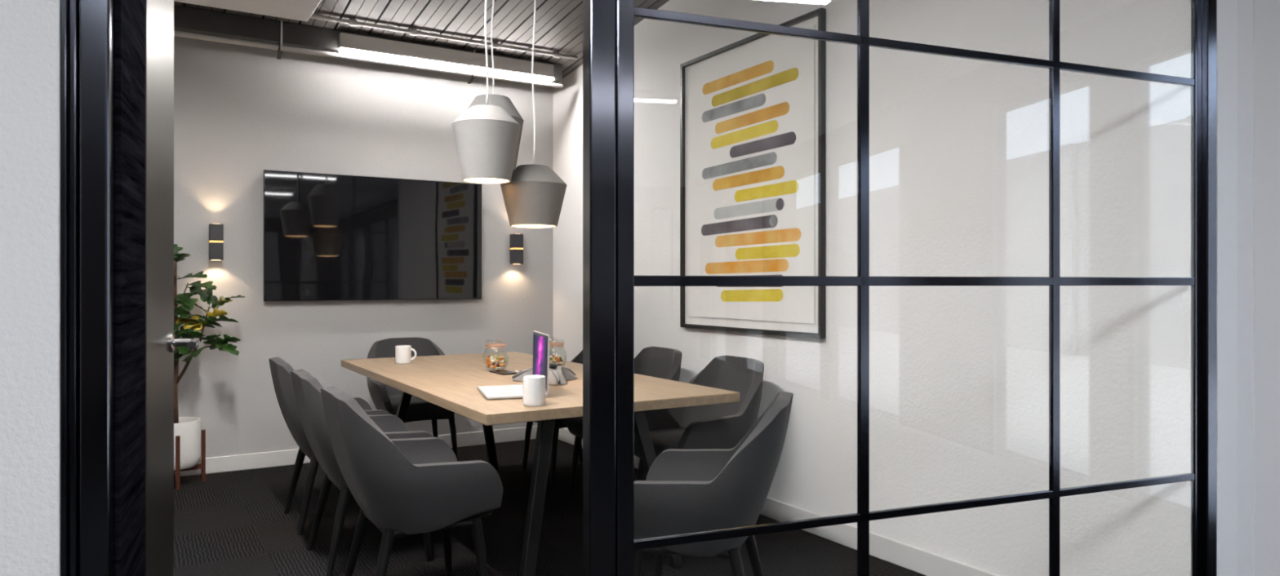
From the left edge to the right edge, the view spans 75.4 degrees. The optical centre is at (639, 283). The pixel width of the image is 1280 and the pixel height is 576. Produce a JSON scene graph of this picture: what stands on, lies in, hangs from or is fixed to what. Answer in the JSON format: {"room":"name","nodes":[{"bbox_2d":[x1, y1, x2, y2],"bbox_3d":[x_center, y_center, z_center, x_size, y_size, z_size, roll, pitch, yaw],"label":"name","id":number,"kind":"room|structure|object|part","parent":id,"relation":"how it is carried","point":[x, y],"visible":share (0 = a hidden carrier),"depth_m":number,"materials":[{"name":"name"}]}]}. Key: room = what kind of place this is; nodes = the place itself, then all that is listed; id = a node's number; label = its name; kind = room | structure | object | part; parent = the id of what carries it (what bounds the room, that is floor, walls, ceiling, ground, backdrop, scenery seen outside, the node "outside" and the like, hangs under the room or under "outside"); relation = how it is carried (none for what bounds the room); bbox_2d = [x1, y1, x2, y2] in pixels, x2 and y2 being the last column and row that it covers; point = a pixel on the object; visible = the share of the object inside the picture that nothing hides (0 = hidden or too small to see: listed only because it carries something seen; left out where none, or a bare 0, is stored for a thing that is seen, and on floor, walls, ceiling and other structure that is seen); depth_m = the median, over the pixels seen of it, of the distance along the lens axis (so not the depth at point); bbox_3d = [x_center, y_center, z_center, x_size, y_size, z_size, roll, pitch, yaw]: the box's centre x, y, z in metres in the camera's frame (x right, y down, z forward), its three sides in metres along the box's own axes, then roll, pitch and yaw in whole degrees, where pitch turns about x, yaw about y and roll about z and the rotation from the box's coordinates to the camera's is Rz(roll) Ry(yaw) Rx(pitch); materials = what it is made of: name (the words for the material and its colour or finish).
{"room":"office","nodes":[
{"label":"office","id":0,"kind":"room"},
{"bbox_2d":[0,0,60,575],"bbox_3d":[-2.614,-0.650,0.919,3.363,3.700,0.160,0,0,-21],"label":"wall","id":1,"kind":"structure","parent":0,"point":[30,29],"depth_m":1.44,"materials":[{"name":"grey paint"}]},
{"bbox_2d":[173,35,552,458],"bbox_3d":[-2.098,-0.500,5.694,3.530,3.400,0.150,0,0,-31],"label":"wall","id":2,"kind":"structure","parent":0,"point":[241,113],"depth_m":5.53,"materials":[{"name":"grey paint"}]},
{"bbox_2d":[208,223,223,260],"bbox_3d":[-2.662,-0.257,5.196,0.078,0.227,0.115,0,0,-31],"label":"wall sconce","id":3,"kind":"object","parent":2,"relation":"attached to","point":[215,230],"visible":1,"depth_m":5.15,"materials":[{"name":"metal"}]},
{"bbox_2d":[180,426,537,476],"bbox_3d":[-2.055,1.150,5.623,3.230,0.100,0.016,0,0,-31],"label":"baseboard","id":4,"kind":"structure","parent":2,"relation":"attached to","point":[287,457],"depth_m":5.42,"materials":[{"name":"paint"}]},
{"bbox_2d":[262,169,481,301],"bbox_3d":[-1.810,-0.307,5.743,1.474,0.849,0.064,0,0,-31],"label":"television","id":5,"kind":"object","parent":2,"relation":"attached to","point":[326,237],"visible":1,"depth_m":5.67,"materials":[{"name":"black glass"}]},
{"bbox_2d":[510,234,523,264],"bbox_3d":[-0.938,-0.257,6.244,0.078,0.227,0.115,0,0,-31],"label":"wall sconce","id":6,"kind":"object","parent":2,"relation":"attached to","point":[516,240],"visible":1,"depth_m":6.20,"materials":[{"name":"black metal"}]},
{"bbox_2d":[173,0,669,79],"bbox_3d":[-0.818,-1.900,3.587,3.430,0.717,4.980,0,0,-31],"label":"ceiling","id":7,"kind":"structure","parent":0,"point":[558,28],"depth_m":5.16,"materials":[{"name":"metal"}]},
{"bbox_2d":[173,0,321,22],"bbox_3d":[-2.211,-1.617,4.012,1.290,0.234,0.954,0,0,-31],"label":"ventilation duct","id":8,"kind":"object","parent":7,"relation":"hanging from","point":[297,10],"visible":1,"depth_m":4.48,"materials":[{"name":"metal"}]},
{"bbox_2d":[173,4,562,83],"bbox_3d":[-1.928,-1.528,5.279,3.090,0.125,0.175,0,0,-31],"label":"beam","id":9,"kind":"structure","parent":7,"relation":"attached to","point":[188,20],"depth_m":5.00,"materials":[{"name":"metal"}]},
{"bbox_2d":[173,19,563,88],"bbox_3d":[-1.905,-1.490,5.242,3.090,0.209,0.133,0,0,-31],"label":"rail","id":10,"kind":"object","parent":9,"relation":"attached to","point":[279,47],"visible":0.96,"depth_m":5.22,"materials":[{"name":"metal"}]},
{"bbox_3d":[-2.172,-1.517,5.016,0.011,0.154,0.011,0,0,-9],"label":"hanger rod","id":11,"kind":"part","parent":10,"relation":"part of","materials":[{"name":"metal"}]},
{"bbox_2d":[338,32,554,81],"bbox_3d":[-1.253,-1.507,5.558,1.466,0.110,0.051,0,0,-31],"label":"linear light","id":12,"kind":"object","parent":9,"relation":"attached to","point":[348,43],"visible":1,"depth_m":5.48,"materials":[{"name":"white"}]},
{"bbox_2d":[310,14,577,59],"bbox_3d":[-1.776,-1.595,5.047,3.110,0.042,0.038,0,0,-31],"label":"pipe","id":13,"kind":"object","parent":7,"relation":"attached to","point":[352,22],"visible":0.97,"depth_m":5.32,"materials":[{"name":"metal"}]},
{"bbox_2d":[451,0,520,183],"bbox_3d":[-0.657,-1.133,3.545,0.290,1.401,0.290,0,0,-31],"label":"pendant lamp","id":14,"kind":"object","parent":7,"relation":"hanging from","point":[486,136],"visible":1,"depth_m":3.44,"materials":[{"name":"white metal"}]},
{"bbox_3d":[-0.657,-0.595,3.545,0.290,0.313,0.290,0,0,-31],"label":"lamp shade","id":15,"kind":"part","parent":14,"relation":"part of","materials":[{"name":"grey metal"}]},
{"bbox_3d":[-0.657,-1.284,3.545,0.021,1.074,0.015,0,0,-31],"label":"cord","id":16,"kind":"part","parent":14,"relation":"part of","materials":[{"name":"white plastic"}]},
{"bbox_2d":[464,177,508,183],"bbox_3d":[-0.657,-0.441,3.545,0.192,0.018,0.192,0,0,-31],"label":"diffuser","id":17,"kind":"object","parent":14,"relation":"attached to","point":[476,180],"depth_m":3.51,"materials":[{"name":"white plastic"}]},
{"bbox_2d":[467,0,524,171],"bbox_3d":[-0.705,-1.150,3.960,0.296,1.281,0.296,0,0,-31],"label":"pendant lamp","id":18,"kind":"object","parent":7,"relation":"hanging from","point":[504,102],"visible":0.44,"depth_m":3.90,"materials":[{"name":"white metal"}]},
{"bbox_3d":[-0.705,-1.331,3.960,0.021,0.894,0.015,0,0,-31],"label":"cord","id":19,"kind":"part","parent":18,"relation":"part of","materials":[{"name":"white plastic"}]},
{"bbox_3d":[-0.705,-0.702,3.960,0.296,0.373,0.296,0,0,-31],"label":"lamp shade","id":20,"kind":"part","parent":18,"relation":"part of","materials":[{"name":"grey metal"}]},
{"bbox_2d":[500,0,567,228],"bbox_3d":[-0.481,-1.038,3.745,0.300,1.572,0.300,0,0,-31],"label":"pendant lamp","id":21,"kind":"object","parent":7,"relation":"hanging from","point":[534,197],"visible":0.98,"depth_m":3.64,"materials":[{"name":"grey metal"}]},
{"bbox_2d":[513,224,553,228],"bbox_3d":[-0.481,-0.261,3.745,0.198,0.018,0.198,0,0,-31],"label":"diffuser","id":22,"kind":"object","parent":21,"relation":"attached to","point":[533,226],"depth_m":3.69,"materials":[{"name":"white plastic"}]},
{"bbox_3d":[-0.481,-0.394,3.745,0.300,0.271,0.300,0,0,-31],"label":"lamp shade","id":23,"kind":"part","parent":21,"relation":"part of","materials":[{"name":"grey metal"}]},
{"bbox_3d":[-0.481,-1.168,3.745,0.021,1.286,0.015,0,0,-31],"label":"cord","id":24,"kind":"part","parent":21,"relation":"part of","materials":[{"name":"white plastic"}]},
{"bbox_2d":[173,439,925,575],"bbox_3d":[1.345,1.260,-1.230,7.420,0.120,15.700,0,0,-31],"label":"floor","id":25,"kind":"structure","parent":0,"point":[233,523],"depth_m":3.91,"materials":[{"name":"carpet"}]},
{"bbox_2d":[173,429,205,490],"bbox_3d":[-2.767,1.044,4.936,0.229,0.312,0.229,0,0,12],"label":"plant stand","id":26,"kind":"object","parent":25,"relation":"on","point":[202,466],"visible":0.55,"depth_m":4.96,"materials":[{"name":"red wood"}]},
{"bbox_3d":[-2.687,1.044,4.814,0.023,0.312,0.023,0,0,-31],"label":"leg","id":27,"kind":"part","parent":26,"relation":"part of","materials":[{"name":"red wood"}]},
{"bbox_3d":[-2.645,1.044,5.016,0.023,0.312,0.023,0,0,-31],"label":"leg","id":28,"kind":"part","parent":26,"relation":"part of","materials":[{"name":"red wood"}]},
{"bbox_2d":[173,244,244,470],"bbox_3d":[-2.706,0.429,4.915,0.698,1.329,0.307,0,0,-1],"label":"fig tree","id":29,"kind":"object","parent":26,"relation":"on","point":[188,428],"visible":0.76,"depth_m":4.90,"materials":[{"name":"green plant"}]},
{"bbox_3d":[-2.767,0.956,4.936,0.262,0.277,0.262,0,0,-31],"label":"pot","id":30,"kind":"part","parent":29,"relation":"part of","materials":[{"name":"white ceramic"}]},
{"bbox_2d":[268,357,391,535],"bbox_3d":[-1.572,0.787,4.229,0.568,0.832,0.560,0,0,-31],"label":"armchair","id":31,"kind":"object","parent":25,"relation":"on","point":[280,370],"visible":0.41,"depth_m":4.00,"materials":[{"name":"grey fabric"}]},
{"bbox_3d":[-1.793,1.023,4.310,0.126,0.361,0.042,0,0,-4],"label":"leg","id":32,"kind":"part","parent":31,"relation":"part of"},
{"bbox_3d":[-1.602,1.023,3.995,0.042,0.361,0.126,0,0,32],"label":"leg","id":33,"kind":"part","parent":31,"relation":"part of","materials":[{"name":"black wood"}]},
{"bbox_2d":[290,368,434,575],"bbox_3d":[-1.213,0.787,3.639,0.568,0.832,0.560,0,0,-31],"label":"armchair","id":34,"kind":"object","parent":25,"relation":"on","point":[306,388],"visible":0.43,"depth_m":3.42,"materials":[{"name":"grey fabric"}]},
{"bbox_3d":[-1.435,1.023,3.720,0.126,0.361,0.042,0,0,-4],"label":"leg","id":35,"kind":"part","parent":34,"relation":"part of","materials":[{"name":"black wood"}]},
{"bbox_3d":[-1.243,1.023,3.405,0.042,0.361,0.126,0,0,32],"label":"leg","id":36,"kind":"part","parent":34,"relation":"part of","materials":[{"name":"black wood"}]},
{"bbox_3d":[-0.935,1.023,3.578,0.078,0.357,0.041,0,0,9],"label":"leg","id":37,"kind":"part","parent":34,"relation":"part of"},
{"bbox_2d":[320,386,502,575],"bbox_3d":[-0.855,0.787,3.050,0.568,0.832,0.560,0,0,-31],"label":"armchair","id":38,"kind":"object","parent":25,"relation":"on","point":[404,486],"visible":1,"depth_m":2.84,"materials":[{"name":"grey fabric"}]},
{"bbox_3d":[-1.077,1.023,3.131,0.126,0.361,0.042,0,0,-4],"label":"leg","id":39,"kind":"part","parent":38,"relation":"part of","materials":[{"name":"black wood"}]},
{"bbox_3d":[-0.885,1.023,2.816,0.042,0.361,0.126,0,0,32],"label":"leg","id":40,"kind":"part","parent":38,"relation":"part of","materials":[{"name":"black wood"}]},
{"bbox_3d":[-0.820,0.862,3.071,0.334,0.040,0.404,0,0,-31],"label":"seat frame","id":41,"kind":"part","parent":38,"relation":"part of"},
{"bbox_3d":[-0.782,1.023,3.325,0.041,0.357,0.078,0,0,19],"label":"leg","id":42,"kind":"part","parent":38,"relation":"part of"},
{"bbox_3d":[-0.794,0.798,3.087,0.426,0.113,0.428,0,0,-31],"label":"seat","id":43,"kind":"part","parent":38,"relation":"part of","materials":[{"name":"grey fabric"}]},
{"bbox_3d":[-0.577,1.023,2.988,0.078,0.357,0.041,0,0,9],"label":"leg","id":44,"kind":"part","parent":38,"relation":"part of","materials":[{"name":"black wood"}]},
{"bbox_2d":[366,337,457,460],"bbox_3d":[-1.486,0.787,5.447,0.560,0.832,0.568,0,0,-31],"label":"armchair","id":45,"kind":"object","parent":25,"relation":"on","point":[386,397],"visible":0.47,"depth_m":5.36,"materials":[{"name":"grey fabric"}]},
{"bbox_3d":[-1.449,0.798,5.386,0.428,0.113,0.426,0,0,-31],"label":"seat","id":46,"kind":"part","parent":45,"relation":"part of","materials":[{"name":"grey fabric"}]},
{"bbox_3d":[-1.465,0.862,5.412,0.404,0.040,0.334,0,0,-31],"label":"seat frame","id":47,"kind":"part","parent":45,"relation":"part of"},
{"bbox_3d":[-1.405,1.023,5.668,0.042,0.361,0.126,0,0,-4],"label":"leg","id":48,"kind":"part","parent":45,"relation":"part of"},
{"bbox_3d":[-1.211,1.023,5.374,0.078,0.357,0.041,0,0,19],"label":"leg","id":49,"kind":"part","parent":45,"relation":"part of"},
{"bbox_2d":[341,351,739,575],"bbox_3d":[-0.687,0.830,4.229,1.124,0.740,2.420,0,0,-31],"label":"conference table","id":50,"kind":"object","parent":25,"relation":"on","point":[451,383],"visible":0.7,"depth_m":3.50,"materials":[{"name":"brown wood"}]},
{"bbox_3d":[-1.436,0.850,4.934,0.248,0.700,0.066,0,0,3],"label":"leg","id":51,"kind":"part","parent":50,"relation":"part of","materials":[{"name":"black metal"}]},
{"bbox_2d":[395,345,416,364],"bbox_3d":[-1.351,0.410,4.752,0.110,0.100,0.088,0,0,36],"label":"coffee mug","id":52,"kind":"object","parent":50,"relation":"on","point":[402,353],"visible":1,"depth_m":4.72,"materials":[{"name":"white ceramic"}]},
{"bbox_3d":[-1.301,0.408,4.754,0.036,0.070,0.011,0,0,4],"label":"handle","id":53,"kind":"part","parent":52,"relation":"part of","materials":[{"name":"white ceramic"}]},
{"bbox_3d":[-0.968,0.850,5.218,0.066,0.700,0.248,0,0,24],"label":"leg","id":54,"kind":"part","parent":50,"relation":"part of","materials":[{"name":"black metal"}]},
{"bbox_2d":[482,338,508,370],"bbox_3d":[-0.764,0.377,4.387,0.138,0.164,0.140,0,0,24],"label":"jar","id":55,"kind":"object","parent":50,"relation":"on","point":[489,345],"visible":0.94,"depth_m":4.37,"materials":[{"name":"clear glass"}]},
{"bbox_2d":[485,355,506,368],"bbox_3d":[-0.767,0.418,4.387,0.111,0.070,0.103,0,0,-31],"label":"sweets","id":56,"kind":"object","parent":55,"relation":"in","point":[491,362],"visible":1,"depth_m":4.36,"materials":[{"name":"multicoloured food"}]},
{"bbox_2d":[488,369,517,375],"bbox_3d":[-0.698,0.454,4.228,0.082,0.009,0.170,0,0,-34],"label":"smartphone","id":57,"kind":"object","parent":50,"relation":"on","point":[503,372],"visible":0.86,"depth_m":4.21,"materials":[{"name":"black glass"}]},
{"bbox_2d":[476,330,549,399],"bbox_3d":[-0.532,0.333,3.448,0.252,0.250,0.336,0,0,-17],"label":"laptop","id":58,"kind":"object","parent":50,"relation":"on","point":[540,340],"visible":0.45,"depth_m":3.42,"materials":[{"name":"metal"}]},
{"bbox_3d":[-0.417,0.326,3.484,0.007,0.236,0.336,1,0,-17],"label":"lid","id":59,"kind":"part","parent":58,"relation":"part of","materials":[{"name":"metal"}]},
{"bbox_2d":[523,375,545,407],"bbox_3d":[-0.404,0.405,3.124,0.084,0.110,0.107,0,0,-35],"label":"coffee mug","id":60,"kind":"object","parent":50,"relation":"on","point":[534,386],"visible":1,"depth_m":3.08,"materials":[{"name":"white ceramic"}]},
{"bbox_3d":[-0.406,0.850,3.239,0.066,0.700,0.248,0,0,24],"label":"leg","id":61,"kind":"part","parent":50,"relation":"part of","materials":[{"name":"black metal"}]},
{"bbox_2d":[511,363,577,384],"bbox_3d":[-0.406,0.416,3.915,0.321,0.080,0.291,0,0,39],"label":"phone","id":62,"kind":"object","parent":50,"relation":"on","point":[557,375],"visible":0.65,"depth_m":3.86,"materials":[{"name":"grey plastic"}]},
{"bbox_3d":[-0.554,0.425,3.908,0.102,0.055,0.016,0,0,9],"label":"arm trim","id":63,"kind":"part","parent":62,"relation":"part of","materials":[{"name":"grey plastic"}]},
{"bbox_3d":[-0.381,0.425,3.769,0.016,0.055,0.102,0,0,-21],"label":"arm trim","id":64,"kind":"part","parent":62,"relation":"part of","materials":[{"name":"grey plastic"}]},
{"bbox_3d":[-0.347,0.425,3.989,0.016,0.055,0.102,0,0,39],"label":"arm trim","id":65,"kind":"part","parent":62,"relation":"part of","materials":[{"name":"grey plastic"}]},
{"bbox_2d":[549,337,566,366],"bbox_3d":[-0.464,0.377,4.470,0.138,0.164,0.140,0,0,1],"label":"jar","id":66,"kind":"object","parent":50,"relation":"on","point":[552,344],"visible":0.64,"depth_m":4.46,"materials":[{"name":"clear glass"}]},
{"bbox_2d":[549,355,564,366],"bbox_3d":[-0.464,0.417,4.468,0.109,0.066,0.113,0,0,-31],"label":"sweets","id":67,"kind":"object","parent":66,"relation":"in","point":[557,359],"visible":0.7,"depth_m":4.44,"materials":[{"name":"multicoloured food"}]},
{"bbox_3d":[0.063,0.850,3.524,0.248,0.700,0.066,0,0,3],"label":"leg","id":68,"kind":"part","parent":50,"relation":"part of","materials":[{"name":"black metal"}]},
{"bbox_2d":[522,350,582,484],"bbox_3d":[-0.439,0.787,5.257,0.568,0.832,0.560,0,0,-31],"label":"armchair","id":69,"kind":"object","parent":25,"relation":"on","point":[558,423],"visible":0.02,"depth_m":5.30,"materials":[{"name":"grey fabric"}]},
{"bbox_3d":[-0.717,1.023,5.319,0.078,0.357,0.041,0,0,9],"label":"leg","id":70,"kind":"part","parent":69,"relation":"part of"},
{"bbox_3d":[-0.500,0.798,5.220,0.426,0.113,0.428,0,0,-31],"label":"seat","id":71,"kind":"part","parent":69,"relation":"part of","materials":[{"name":"grey fabric"}]},
{"bbox_3d":[-0.512,1.023,4.982,0.041,0.357,0.078,0,0,19],"label":"leg","id":72,"kind":"part","parent":69,"relation":"part of","materials":[{"name":"black wood"}]},
{"bbox_3d":[-0.474,0.862,5.236,0.334,0.040,0.404,0,0,-31],"label":"seat frame","id":73,"kind":"part","parent":69,"relation":"part of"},
{"bbox_3d":[-0.409,1.023,5.491,0.042,0.361,0.126,0,0,32],"label":"leg","id":74,"kind":"part","parent":69,"relation":"part of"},
{"bbox_2d":[562,346,682,493],"bbox_3d":[-0.086,0.787,4.676,0.568,0.832,0.560,0,0,-31],"label":"armchair","id":75,"kind":"object","parent":25,"relation":"on","point":[653,362],"visible":0.23,"depth_m":4.73,"materials":[{"name":"grey fabric"}]},
{"bbox_3d":[-0.146,0.798,4.639,0.426,0.113,0.428,0,0,-31],"label":"seat","id":76,"kind":"part","parent":75,"relation":"part of","materials":[{"name":"grey fabric"}]},
{"bbox_3d":[-0.364,1.023,4.738,0.078,0.357,0.041,0,0,9],"label":"leg","id":77,"kind":"part","parent":75,"relation":"part of","materials":[{"name":"black wood"}]},
{"bbox_2d":[634,355,764,524],"bbox_3d":[0.283,0.787,4.069,0.568,0.832,0.560,0,0,-31],"label":"armchair","id":78,"kind":"object","parent":25,"relation":"on","point":[724,425],"visible":0.59,"depth_m":4.09,"materials":[{"name":"grey fabric"}]},
{"bbox_3d":[0.005,1.023,4.131,0.078,0.357,0.041,0,0,9],"label":"leg","id":79,"kind":"part","parent":78,"relation":"part of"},
{"bbox_3d":[0.223,0.798,4.032,0.426,0.113,0.428,0,0,-31],"label":"seat","id":80,"kind":"part","parent":78,"relation":"part of","materials":[{"name":"grey fabric"}]},
{"bbox_2d":[634,391,793,575],"bbox_3d":[0.230,0.787,2.826,0.568,0.832,0.560,0,0,14],"label":"armchair","id":81,"kind":"object","parent":25,"relation":"on","point":[683,491],"visible":0.88,"depth_m":2.59,"materials":[{"name":"grey fabric"}]},
{"bbox_3d":[-0.017,1.023,2.683,0.078,0.357,0.041,0,0,-26],"label":"leg","id":82,"kind":"part","parent":81,"relation":"part of","materials":[{"name":"black wood"}]},
{"bbox_3d":[0.076,1.023,3.066,0.041,0.357,0.078,0,0,-36],"label":"leg","id":83,"kind":"part","parent":81,"relation":"part of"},
{"bbox_3d":[0.190,0.862,2.836,0.334,0.040,0.404,0,0,14],"label":"seat frame","id":84,"kind":"part","parent":81,"relation":"part of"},
{"bbox_3d":[0.329,1.023,2.612,0.126,0.361,0.042,0,0,41],"label":"leg","id":85,"kind":"part","parent":81,"relation":"part of","materials":[{"name":"black wood"}]},
{"bbox_3d":[0.416,1.023,2.970,0.126,0.361,0.042,0,0,-13],"label":"leg","id":86,"kind":"part","parent":81,"relation":"part of","materials":[{"name":"black wood"}]},
{"bbox_2d":[552,0,1192,575],"bbox_3d":[0.570,-0.600,4.548,0.140,3.600,4.580,0,0,-31],"label":"wall","id":87,"kind":"structure","parent":0,"point":[959,147],"depth_m":3.20,"materials":[{"name":"white paint"}]},
{"bbox_2d":[680,8,826,338],"bbox_3d":[0.557,-0.518,4.404,0.032,1.556,1.182,0,0,-31],"label":"framed artwork","id":88,"kind":"object","parent":87,"relation":"attached to","point":[753,108],"visible":0.97,"depth_m":4.33,"materials":[{"name":"paper"}]},
{"bbox_2d":[558,427,1000,575],"bbox_3d":[0.492,1.150,4.526,0.016,0.100,4.504,0,0,-31],"label":"baseboard","id":89,"kind":"structure","parent":87,"relation":"attached to","point":[922,562],"depth_m":3.60,"materials":[{"name":"paint"}]},
{"bbox_2d":[1253,0,1279,575],"bbox_3d":[2.478,-0.650,2.903,1.207,3.700,0.144,0,0,-21],"label":"wall","id":90,"kind":"structure","parent":0,"point":[1266,12],"depth_m":2.64,"materials":[{"name":"white paint"}]},
{"bbox_2d":[1237,0,1253,575],"bbox_3d":[1.878,-0.650,2.670,0.078,3.700,0.144,0,0,-21],"label":"trim","id":91,"kind":"structure","parent":90,"relation":"attached to","point":[1245,7],"depth_m":2.60,"materials":[{"name":"white paint"}]},
{"bbox_3d":[0.352,-1.960,2.080,3.005,1.080,0.140,0,0,-21],"label":"wall","id":92,"kind":"structure","parent":0,"visible":0},
{"bbox_2d":[60,0,115,575],"bbox_3d":[-0.574,-0.110,1.666,0.982,2.620,0.082,0,0,-21],"label":"trim","id":93,"kind":"structure","parent":92,"relation":"attached to","point":[87,27],"depth_m":1.48,"materials":[{"name":"black metal"}]},
{"bbox_2d":[115,0,199,575],"bbox_3d":[-1.122,-0.065,1.932,0.122,2.510,0.840,0,0,-24],"label":"door","id":94,"kind":"structure","parent":92,"relation":"in","point":[145,342],"depth_m":1.82,"materials":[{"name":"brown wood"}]},
{"bbox_3d":[-1.050,-0.065,1.677,0.045,2.510,0.315,0,0,-24],"label":"panel","id":95,"kind":"part","parent":94,"relation":"part of","materials":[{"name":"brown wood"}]},
{"bbox_3d":[-1.209,0.160,2.192,0.073,0.052,0.156,0,0,-24],"label":"handle","id":96,"kind":"part","parent":94,"relation":"part of","materials":[{"name":"metal"}]},
{"bbox_2d":[582,0,1216,575],"bbox_3d":[0.824,-0.110,2.217,2.024,2.620,0.066,0,0,-21],"label":"window frame","id":97,"kind":"structure","parent":92,"relation":"in","point":[610,281],"depth_m":2.07,"materials":[{"name":"black metal"}]},
{"bbox_3d":[-0.092,-0.110,1.865,0.060,2.620,0.060,0,0,-21],"label":"post","id":98,"kind":"part","parent":97,"relation":"part of","materials":[{"name":"black metal"}]},
{"bbox_3d":[1.734,-0.110,2.570,0.073,2.620,0.066,0,0,-21],"label":"post","id":99,"kind":"part","parent":97,"relation":"part of","materials":[{"name":"black metal"}]},
{"bbox_2d":[1216,0,1237,575],"bbox_3d":[1.798,-0.650,2.638,0.095,3.700,0.146,0,0,-21],"label":"wall","id":100,"kind":"structure","parent":92,"relation":"attached to","point":[1226,10],"depth_m":2.57,"materials":[{"name":"white paint"}]}
]}

